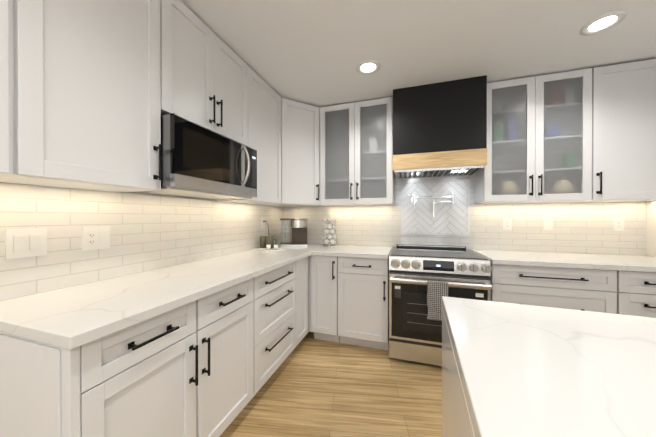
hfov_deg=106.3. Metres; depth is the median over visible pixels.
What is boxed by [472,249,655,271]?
countertop
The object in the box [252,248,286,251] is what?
tray
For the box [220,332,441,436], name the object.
floor
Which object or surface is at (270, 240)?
mug
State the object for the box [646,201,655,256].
wall
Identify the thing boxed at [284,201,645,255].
tile backsplash
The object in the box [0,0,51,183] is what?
upper cabinet
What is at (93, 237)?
outlet
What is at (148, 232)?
tile backsplash
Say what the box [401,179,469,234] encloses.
tile backsplash
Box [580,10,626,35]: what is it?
recessed light
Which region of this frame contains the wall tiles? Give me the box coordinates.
[394,174,473,248]
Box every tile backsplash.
[0,182,283,300]
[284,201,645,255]
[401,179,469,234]
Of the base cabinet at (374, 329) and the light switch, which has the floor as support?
the base cabinet at (374, 329)
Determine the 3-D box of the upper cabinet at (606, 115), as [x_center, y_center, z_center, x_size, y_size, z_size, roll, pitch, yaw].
[2.418,-0.683,2.068,0.604,1.072,0.328,0,0,18]
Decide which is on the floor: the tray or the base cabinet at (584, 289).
the base cabinet at (584, 289)
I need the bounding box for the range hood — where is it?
[392,75,486,178]
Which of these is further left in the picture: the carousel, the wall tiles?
the carousel
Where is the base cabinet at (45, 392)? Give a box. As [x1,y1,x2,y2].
[0,336,249,436]
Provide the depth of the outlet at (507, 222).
2.44 m
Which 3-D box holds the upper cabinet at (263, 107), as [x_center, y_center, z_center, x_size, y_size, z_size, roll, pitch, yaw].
[-0.689,-0.684,2.257,0.367,1.072,0.670,0,0,18]
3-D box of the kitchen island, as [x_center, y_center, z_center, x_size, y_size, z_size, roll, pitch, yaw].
[1.000,0.786,0.117,1.684,0.915,1.427,0,0,18]
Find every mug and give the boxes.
[260,236,266,247]
[266,236,276,247]
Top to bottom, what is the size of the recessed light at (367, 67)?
0.008 m
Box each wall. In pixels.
[127,192,211,199]
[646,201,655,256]
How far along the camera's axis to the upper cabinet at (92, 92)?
1.06 m
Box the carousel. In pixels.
[322,218,335,246]
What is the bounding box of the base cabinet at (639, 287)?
[624,272,655,317]
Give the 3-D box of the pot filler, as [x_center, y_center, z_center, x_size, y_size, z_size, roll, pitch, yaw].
[1.073,-0.141,2.592,0.477,0.244,0.142,0,0,18]
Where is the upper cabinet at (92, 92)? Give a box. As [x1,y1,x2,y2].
[28,0,175,191]
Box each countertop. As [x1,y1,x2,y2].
[0,244,391,399]
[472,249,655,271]
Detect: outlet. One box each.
[82,226,109,250]
[503,218,511,229]
[543,218,552,229]
[613,218,623,230]
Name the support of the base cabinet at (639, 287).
on the floor
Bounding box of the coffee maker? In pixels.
[280,218,307,246]
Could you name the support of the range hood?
attached to the wall
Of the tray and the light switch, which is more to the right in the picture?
the tray
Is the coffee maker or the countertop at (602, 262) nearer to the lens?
the countertop at (602, 262)
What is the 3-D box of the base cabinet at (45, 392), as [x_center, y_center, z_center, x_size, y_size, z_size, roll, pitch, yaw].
[-0.885,0.801,1.222,0.625,0.878,0.895,0,0,18]
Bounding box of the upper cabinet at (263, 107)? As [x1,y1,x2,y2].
[215,62,283,203]
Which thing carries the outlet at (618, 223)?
attached to the tile backsplash at (582, 227)
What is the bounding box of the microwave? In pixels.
[137,113,256,199]
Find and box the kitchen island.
[442,296,655,436]
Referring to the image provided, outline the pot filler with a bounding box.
[406,194,454,216]
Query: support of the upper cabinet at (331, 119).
attached to the wall
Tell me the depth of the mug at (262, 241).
2.57 m
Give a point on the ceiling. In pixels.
(313, 52)
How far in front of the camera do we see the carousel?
2.80 m
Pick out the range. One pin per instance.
(423, 279)
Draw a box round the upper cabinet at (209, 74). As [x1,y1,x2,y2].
[176,0,243,143]
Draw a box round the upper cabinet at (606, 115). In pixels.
[556,59,655,202]
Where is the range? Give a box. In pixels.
[389,244,491,365]
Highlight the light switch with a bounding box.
[5,228,46,258]
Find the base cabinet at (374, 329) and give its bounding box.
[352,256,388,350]
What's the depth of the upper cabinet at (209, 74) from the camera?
1.55 m
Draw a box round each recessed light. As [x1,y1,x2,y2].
[356,60,379,74]
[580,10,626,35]
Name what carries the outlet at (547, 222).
attached to the tile backsplash at (582, 227)
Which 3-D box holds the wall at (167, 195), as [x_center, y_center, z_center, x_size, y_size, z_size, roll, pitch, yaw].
[-1.543,0.008,0.362,0.100,2.470,6.000,0,0,18]
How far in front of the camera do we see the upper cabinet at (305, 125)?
2.62 m
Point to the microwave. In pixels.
(200, 161)
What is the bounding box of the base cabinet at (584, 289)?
[489,260,623,314]
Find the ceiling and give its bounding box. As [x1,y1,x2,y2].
[180,0,655,107]

